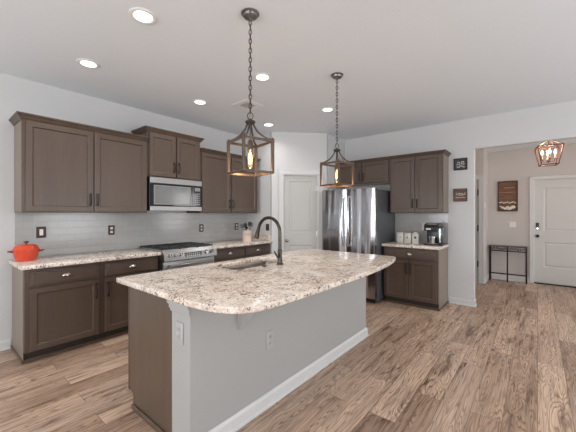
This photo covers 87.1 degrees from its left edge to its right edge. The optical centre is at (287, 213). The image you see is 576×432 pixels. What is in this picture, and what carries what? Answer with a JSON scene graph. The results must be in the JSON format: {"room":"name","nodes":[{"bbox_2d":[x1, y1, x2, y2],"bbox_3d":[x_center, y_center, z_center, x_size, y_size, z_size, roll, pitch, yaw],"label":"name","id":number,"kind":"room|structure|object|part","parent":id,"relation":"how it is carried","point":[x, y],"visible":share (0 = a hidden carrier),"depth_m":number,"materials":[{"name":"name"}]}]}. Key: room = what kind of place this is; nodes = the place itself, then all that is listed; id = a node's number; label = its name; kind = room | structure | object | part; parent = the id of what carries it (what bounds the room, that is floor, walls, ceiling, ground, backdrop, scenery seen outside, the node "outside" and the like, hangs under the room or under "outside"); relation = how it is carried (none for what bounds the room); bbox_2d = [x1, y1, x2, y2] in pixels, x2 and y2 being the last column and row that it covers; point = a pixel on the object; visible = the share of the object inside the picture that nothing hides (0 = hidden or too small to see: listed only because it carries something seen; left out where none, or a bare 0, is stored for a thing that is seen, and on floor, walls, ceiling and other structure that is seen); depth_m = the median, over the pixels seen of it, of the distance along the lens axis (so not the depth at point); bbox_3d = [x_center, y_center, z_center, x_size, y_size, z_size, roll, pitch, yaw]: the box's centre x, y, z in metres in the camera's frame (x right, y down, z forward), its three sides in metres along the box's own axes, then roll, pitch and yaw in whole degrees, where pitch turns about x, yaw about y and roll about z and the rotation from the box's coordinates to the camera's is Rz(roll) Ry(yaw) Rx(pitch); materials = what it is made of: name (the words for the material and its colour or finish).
{"room":"kitchen","nodes":[
{"label":"kitchen","id":0,"kind":"room"},
{"bbox_2d":[0,73,246,345],"bbox_3d":[-3.089,-0.020,2.910,0.120,2.800,7.160,0,0,40],"label":"wall","id":1,"kind":"structure","parent":0,"point":[16,93],"depth_m":3.29,"materials":[{"name":"paint"}]},
{"bbox_2d":[0,339,10,350],"bbox_3d":[-4.013,1.333,1.678,0.022,0.095,3.683,0,0,40],"label":"baseboard","id":2,"kind":"structure","parent":1,"relation":"attached to","point":[4,345],"depth_m":3.07,"materials":[{"name":"white paint"}]},
{"bbox_2d":[9,111,148,212],"bbox_3d":[-2.298,-0.487,3.446,0.420,0.955,1.251,0,0,40],"label":"upper cabinet","id":3,"kind":"object","parent":1,"relation":"attached to","point":[61,166],"visible":1,"depth_m":3.23,"materials":[{"name":"brown wood"}]},
{"bbox_3d":[-2.697,-0.462,3.019,0.338,0.879,0.003,0,0,40],"label":"panel","id":4,"kind":"part","parent":3,"relation":"part of","materials":[{"name":"brown wood"}]},
{"bbox_3d":[-2.344,-0.463,3.135,0.020,0.881,0.575,0,0,40],"label":"door","id":5,"kind":"part","parent":3,"relation":"part of","materials":[{"name":"brown wood"}]},
{"bbox_3d":[-2.304,-0.934,3.450,0.405,0.062,1.251,0,0,40],"label":"crown molding","id":6,"kind":"part","parent":3,"relation":"part of","materials":[{"name":"brown wood"}]},
{"bbox_3d":[-1.969,-0.463,3.591,0.020,0.881,0.579,0,0,40],"label":"door","id":7,"kind":"part","parent":3,"relation":"part of","materials":[{"name":"brown wood"}]},
{"bbox_2d":[15,213,246,256],"bbox_3d":[-1.793,0.228,4.381,0.008,0.476,3.242,0,0,40],"label":"backsplash","id":8,"kind":"structure","parent":1,"relation":"attached to","point":[66,233],"depth_m":3.90,"materials":[{"name":"tile"}]},
{"bbox_2d":[36,227,45,237],"bbox_3d":[-2.680,0.202,3.288,0.010,0.122,0.085,0,0,40],"label":"light switch","id":9,"kind":"object","parent":8,"relation":"attached to","point":[40,231],"visible":1,"depth_m":3.28,"materials":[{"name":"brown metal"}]},
{"bbox_2d":[108,225,114,234],"bbox_3d":[-2.233,0.207,3.830,0.011,0.118,0.076,0,0,40],"label":"wall outlet","id":10,"kind":"object","parent":8,"relation":"attached to","point":[111,228],"visible":1,"depth_m":3.83,"materials":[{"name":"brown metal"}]},
{"bbox_2d":[199,224,202,231],"bbox_3d":[-1.388,0.230,4.854,0.011,0.118,0.076,0,0,40],"label":"wall outlet","id":11,"kind":"object","parent":8,"relation":"attached to","point":[200,225],"visible":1,"depth_m":4.85,"materials":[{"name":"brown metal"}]},
{"bbox_2d":[131,125,203,180],"bbox_3d":[-1.651,-0.789,4.230,0.420,0.626,0.866,0,0,40],"label":"upper cabinet","id":12,"kind":"object","parent":1,"relation":"attached to","point":[170,154],"visible":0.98,"depth_m":4.08,"materials":[{"name":"brown wood"}]},
{"bbox_3d":[-1.645,-0.764,3.983,0.020,0.552,0.360,0,0,40],"label":"door","id":13,"kind":"part","parent":12,"relation":"part of","materials":[{"name":"brown wood"}]},
{"bbox_3d":[-1.657,-1.071,4.235,0.405,0.062,0.866,0,0,40],"label":"crown molding","id":14,"kind":"part","parent":12,"relation":"part of","materials":[{"name":"brown wood"}]},
{"bbox_2d":[147,176,201,210],"bbox_3d":[-1.649,-0.255,4.240,0.410,0.434,0.765,0,0,40],"label":"microwave oven","id":15,"kind":"object","parent":12,"relation":"attached to","point":[163,194],"visible":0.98,"depth_m":4.06,"materials":[{"name":"silver metal"}]},
{"bbox_3d":[-1.550,-0.246,4.060,0.020,0.290,0.609,0,0,40],"label":"door","id":16,"kind":"part","parent":15,"relation":"part of","materials":[{"name":"black glass"}]},
{"bbox_3d":[-1.307,-0.246,4.355,0.020,0.290,0.148,0,0,40],"label":"control panel","id":17,"kind":"part","parent":15,"relation":"part of","materials":[{"name":"black glass"}]},
{"bbox_3d":[-1.406,-0.764,4.273,0.020,0.552,0.360,0,0,40],"label":"door","id":18,"kind":"part","parent":12,"relation":"part of","materials":[{"name":"brown wood"}]},
{"bbox_2d":[187,148,260,212],"bbox_3d":[-1.016,-0.487,5.000,0.420,0.955,1.215,0,0,40],"label":"upper cabinet","id":19,"kind":"object","parent":1,"relation":"attached to","point":[222,192],"visible":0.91,"depth_m":4.77,"materials":[{"name":"brown wood"}]},
{"bbox_3d":[-1.093,-0.463,4.653,0.020,0.881,0.540,0,0,40],"label":"door","id":20,"kind":"part","parent":19,"relation":"part of","materials":[{"name":"brown wood"}]},
{"bbox_3d":[-1.022,-0.934,5.005,0.405,0.062,1.215,0,0,40],"label":"crown molding","id":21,"kind":"part","parent":19,"relation":"part of","materials":[{"name":"brown wood"}]},
{"bbox_3d":[-0.731,-0.463,5.092,0.020,0.881,0.570,0,0,40],"label":"door","id":22,"kind":"part","parent":19,"relation":"part of","materials":[{"name":"brown wood"}]},
{"bbox_2d":[247,132,270,253],"bbox_3d":[-0.552,-0.020,5.523,0.710,2.800,0.100,0,0,40],"label":"wall","id":23,"kind":"structure","parent":0,"point":[264,152],"depth_m":5.36,"materials":[{"name":"paint"}]},
{"bbox_2d":[0,0,575,139],"bbox_3d":[0.288,-1.470,1.038,7.875,0.100,8.568,0,0,40],"label":"ceiling","id":24,"kind":"structure","parent":0,"point":[404,64],"depth_m":2.72,"materials":[{"name":"paint"}]},
{"bbox_2d":[76,58,99,68],"bbox_3d":[-1.886,-1.415,2.862,0.188,0.008,0.188,0,0,40],"label":"recessed light","id":25,"kind":"object","parent":24,"relation":"in","point":[87,63],"visible":1,"depth_m":2.85,"materials":[{"name":"white plastic"}]},
{"bbox_2d":[128,7,156,24],"bbox_3d":[-1.042,-1.415,2.175,0.188,0.008,0.188,0,0,40],"label":"recessed light","id":26,"kind":"object","parent":24,"relation":"in","point":[140,15],"visible":1,"depth_m":2.16,"materials":[{"name":"white plastic"}]},
{"bbox_2d":[192,99,207,104],"bbox_3d":[-1.119,-1.415,3.848,0.188,0.008,0.188,0,0,40],"label":"recessed light","id":27,"kind":"object","parent":24,"relation":"in","point":[196,101],"visible":1,"depth_m":3.84,"materials":[{"name":"white plastic"}]},
{"bbox_2d":[232,99,262,110],"bbox_3d":[-0.526,-1.413,3.959,0.300,0.014,0.300,0,0,40],"label":"ceiling vent","id":28,"kind":"object","parent":24,"relation":"in","point":[244,104],"visible":0.94,"depth_m":3.95,"materials":[{"name":"white plastic"}]},
{"bbox_2d":[227,7,273,176],"bbox_3d":[-0.268,-0.851,2.148,0.248,1.139,0.248,0,0,-37],"label":"pendant lantern","id":29,"kind":"object","parent":24,"relation":"hanging from","point":[249,14],"visible":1,"depth_m":2.13,"materials":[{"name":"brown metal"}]},
{"bbox_3d":[-0.352,-0.583,2.160,0.144,0.138,0.013,0,0,8],"label":"arm","id":30,"kind":"part","parent":29,"relation":"part of","materials":[{"name":"brown metal"}]},
{"bbox_3d":[-0.268,-0.386,2.148,0.042,0.132,0.042,0,0,40],"label":"bulb","id":31,"kind":"part","parent":29,"relation":"part of","materials":[{"name":"orange glass"}]},
{"bbox_2d":[248,126,252,149],"bbox_3d":[-0.268,-0.541,2.148,0.038,0.178,0.038,0,0,40],"label":"socket","id":32,"kind":"object","parent":29,"relation":"attached to","point":[250,143],"depth_m":2.13,"materials":[{"name":"brown metal"}]},
{"bbox_3d":[-0.268,-1.028,2.148,0.010,0.685,0.009,0,0,40],"label":"cord","id":33,"kind":"part","parent":29,"relation":"part of","materials":[{"name":"brown metal"}]},
{"bbox_3d":[-0.268,-1.042,2.148,0.020,0.667,0.020,0,0,-37],"label":"chain","id":34,"kind":"part","parent":29,"relation":"part of","materials":[{"name":"brown metal"}]},
{"bbox_3d":[-0.183,-0.583,2.136,0.144,0.138,0.013,0,0,8],"label":"arm","id":35,"kind":"part","parent":29,"relation":"part of","materials":[{"name":"brown metal"}]},
{"bbox_2d":[253,73,271,80],"bbox_3d":[-0.265,-1.415,3.144,0.188,0.008,0.188,0,0,40],"label":"recessed light","id":36,"kind":"object","parent":24,"relation":"in","point":[259,76],"visible":1,"depth_m":3.14,"materials":[{"name":"white plastic"}]},
{"bbox_2d":[263,123,273,126],"bbox_3d":[-0.312,-1.415,4.826,0.188,0.008,0.188,0,0,40],"label":"recessed light","id":37,"kind":"object","parent":24,"relation":"in","point":[264,124],"visible":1,"depth_m":4.80,"materials":[{"name":"white plastic"}]},
{"bbox_2d":[321,107,333,111],"bbox_3d":[0.538,-1.415,4.125,0.188,0.008,0.188,0,0,40],"label":"recessed light","id":38,"kind":"object","parent":24,"relation":"in","point":[325,109],"visible":1,"depth_m":4.11,"materials":[{"name":"white plastic"}]},
{"bbox_2d":[320,72,353,187],"bbox_3d":[0.501,-0.851,3.099,0.248,1.139,0.248,0,0,-41],"label":"pendant lantern","id":39,"kind":"object","parent":24,"relation":"hanging from","point":[337,75],"visible":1,"depth_m":3.08,"materials":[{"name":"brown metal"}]},
{"bbox_3d":[0.501,-1.042,3.099,0.020,0.667,0.020,0,0,-41],"label":"chain","id":40,"kind":"part","parent":39,"relation":"part of","materials":[{"name":"brown metal"}]},
{"bbox_2d":[0,279,575,431],"bbox_3d":[1.221,1.430,2.169,7.875,0.100,11.500,0,0,40],"label":"floor","id":41,"kind":"structure","parent":0,"point":[506,362],"depth_m":2.52,"materials":[{"name":"brown wood"}]},
{"bbox_2d":[10,256,157,363],"bbox_3d":[-2.198,0.943,3.394,0.638,0.875,1.271,0,0,40],"label":"base cabinet","id":42,"kind":"object","parent":41,"relation":"on","point":[56,310],"visible":0.93,"depth_m":3.02,"materials":[{"name":"brown wood"}]},
{"bbox_3d":[-2.629,0.927,2.940,0.526,0.843,0.003,0,0,40],"label":"panel","id":43,"kind":"part","parent":42,"relation":"part of","materials":[{"name":"brown wood"}]},
{"bbox_3d":[-2.182,0.603,2.986,0.023,0.135,0.568,0,0,40],"label":"drawer","id":44,"kind":"part","parent":42,"relation":"part of","materials":[{"name":"brown wood"}]},
{"bbox_3d":[-2.183,0.979,2.987,0.020,0.578,0.568,0,0,40],"label":"door","id":45,"kind":"part","parent":42,"relation":"part of","materials":[{"name":"brown wood"}]},
{"bbox_3d":[-2.165,0.595,2.973,0.026,0.044,0.088,0,0,40],"label":"drawer pull","id":46,"kind":"part","parent":42,"relation":"part of","materials":[{"name":"grey metal"}]},
{"bbox_3d":[-2.241,1.365,3.425,0.532,0.030,1.266,0,0,40],"label":"shoe molding","id":47,"kind":"part","parent":42,"relation":"part of","materials":[{"name":"brown wood"}]},
{"bbox_2d":[8,248,160,269],"bbox_3d":[-2.195,0.485,3.381,0.636,0.038,1.300,0,0,40],"label":"countertop","id":48,"kind":"structure","parent":42,"relation":"on","point":[91,257],"depth_m":3.22,"materials":[{"name":"stone"}]},
{"bbox_2d":[7,241,43,261],"bbox_3d":[-2.611,0.369,3.019,0.214,0.192,0.224,0,0,9],"label":"pot","id":49,"kind":"object","parent":48,"relation":"on","point":[22,252],"visible":1,"depth_m":2.95,"materials":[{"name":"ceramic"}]},
{"bbox_3d":[-2.611,0.332,3.019,0.214,0.058,0.214,0,0,-38],"label":"lid","id":50,"kind":"part","parent":49,"relation":"part of","materials":[{"name":"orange ceramic"}]},
{"bbox_3d":[-1.781,0.603,3.471,0.023,0.135,0.580,0,0,40],"label":"drawer","id":51,"kind":"part","parent":42,"relation":"part of","materials":[{"name":"brown wood"}]},
{"bbox_3d":[-1.782,0.979,3.473,0.020,0.578,0.580,0,0,40],"label":"door","id":52,"kind":"part","parent":42,"relation":"part of","materials":[{"name":"brown wood"}]},
{"bbox_2d":[138,242,216,270],"bbox_3d":[-1.499,0.906,4.154,0.728,0.948,0.772,0,0,40],"label":"range","id":53,"kind":"object","parent":41,"relation":"on","point":[184,254],"visible":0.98,"depth_m":3.94,"materials":[{"name":"silver metal"}]},
{"bbox_2d":[138,245,209,250],"bbox_3d":[-1.538,0.460,4.186,0.623,0.010,0.772,0,0,40],"label":"cooktop","id":54,"kind":"object","parent":53,"relation":"in","point":[147,247],"depth_m":3.99,"materials":[{"name":"black metal"}]},
{"bbox_3d":[-1.303,0.895,3.992,0.075,0.600,0.754,0,0,40],"label":"oven door","id":55,"kind":"part","parent":53,"relation":"part of","materials":[{"name":"silver metal"}]},
{"bbox_3d":[-1.288,0.515,3.979,0.124,0.130,0.772,0,0,40],"label":"control panel","id":56,"kind":"part","parent":53,"relation":"part of","materials":[{"name":"silver metal"}]},
{"bbox_3d":[-1.250,0.645,3.949,0.062,0.023,0.666,0,0,40],"label":"oven handle","id":57,"kind":"part","parent":53,"relation":"part of","materials":[{"name":"silver metal"}]},
{"bbox_2d":[214,243,269,262],"bbox_3d":[-0.906,0.943,4.961,0.638,0.875,1.213,0,0,40],"label":"base cabinet","id":58,"kind":"object","parent":41,"relation":"on","point":[233,253],"visible":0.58,"depth_m":4.74,"materials":[{"name":"brown wood"}]},
{"bbox_3d":[-0.874,0.603,4.572,0.023,0.135,0.572,0,0,40],"label":"drawer","id":59,"kind":"part","parent":58,"relation":"part of","materials":[{"name":"brown wood"}]},
{"bbox_3d":[-0.875,0.979,4.573,0.020,0.578,0.572,0,0,40],"label":"door","id":60,"kind":"part","parent":58,"relation":"part of","materials":[{"name":"brown wood"}]},
{"bbox_2d":[205,234,271,248],"bbox_3d":[-0.900,0.434,4.952,0.636,0.139,1.217,0,0,40],"label":"countertop","id":61,"kind":"structure","parent":58,"relation":"on","point":[263,238],"depth_m":4.90,"materials":[{"name":"stone"}]},
{"bbox_2d":[242,230,250,241],"bbox_3d":[-0.680,0.370,5.013,0.152,0.190,0.150,0,0,40],"label":"utensil crock","id":62,"kind":"object","parent":61,"relation":"on","point":[246,234],"visible":0.99,"depth_m":4.95,"materials":[{"name":"beige ceramic"}]},
{"bbox_3d":[-0.499,0.603,5.026,0.023,0.135,0.566,0,0,40],"label":"drawer","id":63,"kind":"part","parent":58,"relation":"part of","materials":[{"name":"brown wood"}]},
{"bbox_2d":[128,276,368,431],"bbox_3d":[-0.097,0.942,2.776,0.916,0.876,2.288,0,0,40],"label":"kitchen island","id":64,"kind":"object","parent":41,"relation":"on","point":[223,375],"visible":0.7,"depth_m":2.02,"materials":[{"name":"grey paint"}]},
{"bbox_3d":[-0.906,1.363,1.981,0.515,0.035,0.014,0,0,40],"label":"shoe molding","id":65,"kind":"part","parent":64,"relation":"part of","materials":[{"name":"brown wood"}]},
{"bbox_3d":[-0.914,0.942,2.010,0.586,0.876,0.018,0,0,40],"label":"panel","id":66,"kind":"part","parent":64,"relation":"part of","materials":[{"name":"brown wood"}]},
{"bbox_3d":[-0.636,0.542,1.751,0.223,0.075,0.020,0,0,40],"label":"cap molding","id":67,"kind":"part","parent":64,"relation":"part of","materials":[{"name":"grey paint"}]},
{"bbox_2d":[176,321,182,344],"bbox_3d":[-0.630,0.690,1.751,0.078,0.125,0.011,0,0,40],"label":"wall outlet","id":68,"kind":"object","parent":64,"relation":"attached to","point":[179,326],"visible":1,"depth_m":1.75,"materials":[{"name":"grey plastic"}]},
{"bbox_2d":[177,326,179,339],"bbox_3d":[-0.632,0.690,1.749,0.030,0.076,0.006,0,0,40],"label":"receptacle","id":69,"kind":"object","parent":68,"relation":"attached to","point":[178,327],"depth_m":1.75,"materials":[{"name":"white plastic"}]},
{"bbox_2d":[116,249,395,313],"bbox_3d":[0.012,0.485,2.717,1.318,0.038,2.392,0,0,40],"label":"island countertop","id":70,"kind":"structure","parent":64,"relation":"on","point":[211,287],"depth_m":2.14,"materials":[{"name":"stone"}]},
{"bbox_2d":[225,261,276,269],"bbox_3d":[-0.339,0.595,2.866,0.370,0.180,0.730,0,0,40],"label":"sink","id":71,"kind":"object","parent":70,"relation":"in","point":[255,264],"visible":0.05,"depth_m":3.06,"materials":[{"name":"metal"}]},
{"bbox_2d":[254,216,282,264],"bbox_3d":[-0.213,0.244,2.851,0.364,0.443,0.146,0,0,40],"label":"kitchen faucet","id":72,"kind":"object","parent":70,"relation":"on","point":[279,256],"visible":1,"depth_m":2.79,"materials":[{"name":"brown metal"}]},
{"bbox_2d":[266,330,273,349],"bbox_3d":[-0.128,0.912,2.188,0.011,0.125,0.078,0,0,40],"label":"wall outlet","id":73,"kind":"object","parent":64,"relation":"attached to","point":[269,335],"visible":1,"depth_m":2.18,"materials":[{"name":"grey plastic"}]},
{"bbox_3d":[0.111,1.332,2.618,0.214,0.096,2.268,0,0,40],"label":"baseboard","id":74,"kind":"part","parent":64,"relation":"part of","materials":[{"name":"white paint"}]},
{"bbox_2d":[322,187,394,302],"bbox_3d":[1.182,0.487,5.161,0.951,1.785,0.909,0,0,40],"label":"refrigerator","id":75,"kind":"object","parent":41,"relation":"on","point":[361,220],"visible":0.69,"depth_m":4.80,"materials":[{"name":"metal"}]},
{"bbox_3d":[0.964,0.988,4.897,0.951,0.615,0.077,0,0,40],"label":"freezer drawer","id":76,"kind":"part","parent":75,"relation":"part of","materials":[{"name":"metal"}]},
{"bbox_2d":[384,246,448,310],"bbox_3d":[1.980,0.943,4.699,0.800,0.875,0.665,0,0,40],"label":"base cabinet","id":77,"kind":"object","parent":41,"relation":"on","point":[417,277],"visible":0.99,"depth_m":4.45,"materials":[{"name":"brown wood"}]},
{"bbox_3d":[1.647,0.979,4.605,0.366,0.578,0.020,0,0,40],"label":"door","id":78,"kind":"part","parent":77,"relation":"part of","materials":[{"name":"brown wood"}]},
{"bbox_3d":[1.792,0.603,4.483,0.745,0.135,0.023,0,0,40],"label":"drawer","id":79,"kind":"part","parent":77,"relation":"part of","materials":[{"name":"brown wood"}]},
{"bbox_2d":[382,241,449,249],"bbox_3d":[1.982,0.485,4.701,0.836,0.038,0.636,0,0,40],"label":"countertop","id":80,"kind":"structure","parent":77,"relation":"on","point":[394,243],"depth_m":4.49,"materials":[{"name":"stone"}]},
{"bbox_2d":[397,232,403,242],"bbox_3d":[1.820,0.380,4.876,0.111,0.172,0.111,0,0,40],"label":"canister","id":81,"kind":"object","parent":80,"relation":"on","point":[400,235],"visible":0.79,"depth_m":4.83,"materials":[{"name":"white ceramic"}]},
{"bbox_2d":[404,232,412,242],"bbox_3d":[1.911,0.380,4.801,0.111,0.172,0.111,0,0,40],"label":"canister","id":82,"kind":"object","parent":80,"relation":"on","point":[407,235],"visible":0.95,"depth_m":4.76,"materials":[{"name":"white ceramic"}]},
{"bbox_2d":[412,231,419,243],"bbox_3d":[1.999,0.363,4.727,0.096,0.205,0.082,0,0,40],"label":"canister","id":83,"kind":"object","parent":80,"relation":"on","point":[415,236],"visible":1,"depth_m":4.70,"materials":[{"name":"white ceramic"}]},
{"bbox_2d":[423,223,446,245],"bbox_3d":[2.207,0.302,4.536,0.256,0.328,0.339,0,0,40],"label":"coffee maker","id":84,"kind":"object","parent":80,"relation":"on","point":[437,230],"visible":0.97,"depth_m":4.46,"materials":[{"name":"black plastic"}]},
{"bbox_2d":[429,236,435,242],"bbox_3d":[2.138,0.387,4.484,0.091,0.094,0.084,0,0,40],"label":"cup","id":85,"kind":"object","parent":84,"relation":"on","point":[432,239],"visible":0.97,"depth_m":4.45,"materials":[{"name":"silver metal"}]},
{"bbox_3d":[2.307,0.319,4.502,0.057,0.247,0.242,0,0,40],"label":"water tank","id":86,"kind":"part","parent":84,"relation":"part of","materials":[{"name":"clear plastic"}]},
{"bbox_3d":[2.014,1.365,4.739,0.798,0.030,0.559,0,0,40],"label":"shoe molding","id":87,"kind":"part","parent":77,"relation":"part of","materials":[{"name":"brown wood"}]},
{"bbox_3d":[1.938,0.979,4.365,0.369,0.578,0.020,0,0,40],"label":"door","id":88,"kind":"part","parent":77,"relation":"part of","materials":[{"name":"brown wood"}]},
{"bbox_3d":[2.306,0.927,4.486,0.003,0.843,0.553,0,0,40],"label":"panel","id":89,"kind":"part","parent":77,"relation":"part of","materials":[{"name":"brown wood"}]},
{"bbox_2d":[488,244,527,283],"bbox_3d":[4.482,1.018,6.175,0.639,0.725,0.197,0,0,40],"label":"console table","id":90,"kind":"object","parent":41,"relation":"on","point":[490,245],"visible":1,"depth_m":6.10,"materials":[{"name":"brown metal"}]},
{"bbox_3d":[4.199,1.027,6.302,0.024,0.706,0.018,0,0,40],"label":"leg","id":91,"kind":"part","parent":90,"relation":"part of","materials":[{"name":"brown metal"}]},
{"bbox_3d":[4.301,1.027,6.426,0.024,0.706,0.018,0,0,40],"label":"leg","id":92,"kind":"part","parent":90,"relation":"part of","materials":[{"name":"brown metal"}]},
{"bbox_3d":[4.430,1.027,6.111,0.024,0.706,0.018,0,0,40],"label":"leg","id":93,"kind":"part","parent":90,"relation":"part of","materials":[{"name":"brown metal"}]},
{"bbox_3d":[4.661,1.027,5.921,0.024,0.706,0.018,0,0,40],"label":"leg","id":94,"kind":"part","parent":90,"relation":"part of","materials":[{"name":"brown metal"}]},
{"bbox_2d":[271,132,326,253],"bbox_3d":[0.195,-0.020,5.347,0.976,2.800,0.100,0,0,-7],"label":"wall","id":95,"kind":"structure","parent":0,"point":[292,150],"depth_m":5.28,"materials":[{"name":"paint"}]},
{"bbox_2d":[278,169,322,251],"bbox_3d":[0.223,0.302,5.324,0.795,2.156,0.153,0,0,-7],"label":"door","id":96,"kind":"structure","parent":95,"relation":"in","point":[300,195],"depth_m":5.32,"materials":[{"name":"white paint"}]},
{"bbox_2d":[327,134,344,189],"bbox_3d":[0.871,-0.020,5.661,0.100,2.800,0.633,0,0,40],"label":"wall","id":97,"kind":"structure","parent":0,"point":[331,140],"depth_m":5.51,"materials":[{"name":"paint"}]},
{"bbox_2d":[345,100,575,300],"bbox_3d":[3.480,-0.020,3.968,6.280,2.800,0.115,0,0,40],"label":"wall","id":98,"kind":"structure","parent":0,"point":[554,122],"depth_m":4.56,"materials":[{"name":"paint"}]},
{"bbox_2d":[337,156,389,186],"bbox_3d":[1.376,-0.722,5.366,0.985,0.420,0.405,0,0,40],"label":"upper cabinet","id":99,"kind":"object","parent":98,"relation":"attached to","point":[372,171],"visible":0.91,"depth_m":5.18,"materials":[{"name":"brown wood"}]},
{"bbox_3d":[1.093,-0.704,5.400,0.465,0.353,0.020,0,0,40],"label":"door","id":100,"kind":"part","parent":99,"relation":"part of","materials":[{"name":"brown wood"}]},
{"bbox_3d":[1.381,-0.906,5.372,0.985,0.052,0.390,0,0,40],"label":"crown molding","id":101,"kind":"part","parent":99,"relation":"part of","materials":[{"name":"brown wood"}]},
{"bbox_3d":[1.400,-0.513,5.396,0.945,0.003,0.321,0,0,40],"label":"underside panel","id":102,"kind":"part","parent":99,"relation":"part of","materials":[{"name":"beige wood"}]},
{"bbox_3d":[1.463,-0.704,5.095,0.465,0.353,0.020,0,0,40],"label":"door","id":103,"kind":"part","parent":99,"relation":"part of","materials":[{"name":"brown wood"}]},
{"bbox_2d":[389,149,451,212],"bbox_3d":[2.079,-0.471,4.787,0.832,0.922,0.405,0,0,40],"label":"upper cabinet","id":104,"kind":"object","parent":98,"relation":"attached to","point":[419,182],"visible":1,"depth_m":4.64,"materials":[{"name":"brown wood"}]},
{"bbox_3d":[1.814,-0.451,4.806,0.376,0.858,0.020,0,0,40],"label":"door","id":105,"kind":"part","parent":104,"relation":"part of","materials":[{"name":"brown wood"}]},
{"bbox_3d":[2.083,-0.906,4.793,0.832,0.052,0.390,0,0,40],"label":"crown molding","id":106,"kind":"part","parent":104,"relation":"part of","materials":[{"name":"brown wood"}]},
{"bbox_3d":[2.113,-0.451,4.559,0.376,0.858,0.020,0,0,40],"label":"door","id":107,"kind":"part","parent":104,"relation":"part of","materials":[{"name":"brown wood"}]},
{"bbox_3d":[2.390,-0.450,4.578,0.003,0.856,0.323,0,0,40],"label":"panel","id":108,"kind":"part","parent":104,"relation":"part of","materials":[{"name":"brown wood"}]},
{"bbox_2d":[395,213,447,243],"bbox_3d":[2.169,0.231,4.968,0.825,0.471,0.008,0,0,40],"label":"backsplash","id":109,"kind":"structure","parent":98,"relation":"attached to","point":[404,222],"depth_m":4.99,"materials":[{"name":"tile"}]},
{"bbox_2d":[453,188,466,201],"bbox_3d":[2.614,-0.283,4.593,0.188,0.196,0.022,0,0,40],"label":"wall sign","id":110,"kind":"object","parent":98,"relation":"attached to","point":[459,195],"visible":1,"depth_m":4.59,"materials":[{"name":"brown wood"}]},
{"bbox_2d":[454,157,467,170],"bbox_3d":[2.616,-0.752,4.592,0.184,0.180,0.020,0,0,40],"label":"wall sign","id":111,"kind":"object","parent":98,"relation":"attached to","point":[459,163],"visible":1,"depth_m":4.58,"materials":[{"name":"black wood"}]},
{"bbox_2d":[449,297,476,306],"bbox_3d":[2.668,1.333,4.623,0.354,0.095,0.137,0,0,40],"label":"baseboard","id":112,"kind":"structure","parent":98,"relation":"attached to","point":[466,302],"depth_m":4.57,"materials":[{"name":"white paint"}]},
{"bbox_2d":[475,149,484,277],"bbox_3d":[3.209,0.035,6.579,1.780,2.690,0.115,0,0,40],"label":"wall","id":113,"kind":"structure","parent":0,"point":[479,154],"depth_m":6.04,"materials":[{"name":"paint"}]},
{"bbox_2d":[475,174,483,283],"bbox_3d":[3.514,0.304,6.308,0.977,2.151,0.136,0,0,40],"label":"door","id":114,"kind":"structure","parent":113,"relation":"in","point":[479,179],"depth_m":6.00,"materials":[{"name":"white paint"}]},
{"bbox_2d":[485,149,487,276],"bbox_3d":[4.067,0.035,6.315,0.120,2.690,0.569,0,0,40],"label":"wall","id":115,"kind":"structure","parent":0,"point":[486,152],"depth_m":6.29,"materials":[{"name":"paint"}]},
{"bbox_2d":[486,138,575,152],"bbox_3d":[3.947,-1.360,5.474,7.875,0.100,2.932,0,0,40],"label":"ceiling","id":116,"kind":"structure","parent":0,"point":[566,141],"depth_m":5.90,"materials":[{"name":"paint"}]},
{"bbox_2d":[534,141,563,166],"bbox_3d":[3.871,-1.014,4.494,0.299,0.591,0.299,0,0,32],"label":"lantern","id":117,"kind":"object","parent":116,"relation":"hanging from","point":[548,153],"visible":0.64,"depth_m":4.46,"materials":[{"name":"orange metal"}]},
{"bbox_2d":[541,149,556,162],"bbox_3d":[3.871,-0.857,4.494,0.188,0.194,0.188,0,0,40],"label":"bulbs","id":118,"kind":"object","parent":117,"relation":"on","point":[548,153],"depth_m":4.48,"materials":[{"name":"white glass"}]},
{"bbox_2d":[488,143,575,282],"bbox_3d":[5.875,0.035,5.270,4.240,2.690,0.120,0,0,40],"label":"wall","id":119,"kind":"structure","parent":0,"point":[520,165],"depth_m":6.21,"materials":[{"name":"paint"}]},
{"bbox_2d":[484,274,528,283],"bbox_3d":[5.660,1.333,4.914,4.120,0.095,0.704,0,0,40],"label":"baseboard","id":120,"kind":"structure","parent":119,"relation":"attached to","point":[493,276],"depth_m":6.24,"materials":[{"name":"white paint"}]},
{"bbox_2d":[498,180,517,210],"bbox_3d":[4.540,-0.362,6.257,0.336,0.624,0.054,0,0,40],"label":"wall art","id":121,"kind":"object","parent":119,"relation":"attached to","point":[508,197],"visible":1,"depth_m":6.25,"materials":[{"name":"brown wood"}]},
{"bbox_2d":[509,221,515,226],"bbox_3d":[4.615,0.220,6.225,0.118,0.118,0.010,0,0,40],"label":"light switch","id":122,"kind":"object","parent":119,"relation":"attached to","point":[511,224],"visible":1,"depth_m":6.22,"materials":[{"name":"white plastic"}]},
{"bbox_2d":[530,174,575,287],"bbox_3d":[5.253,0.322,5.751,1.036,2.116,0.149,0,0,40],"label":"door","id":123,"kind":"structure","parent":119,"relation":"in","point":[552,200],"depth_m":5.87,"materials":[{"name":"paint"}]}
]}

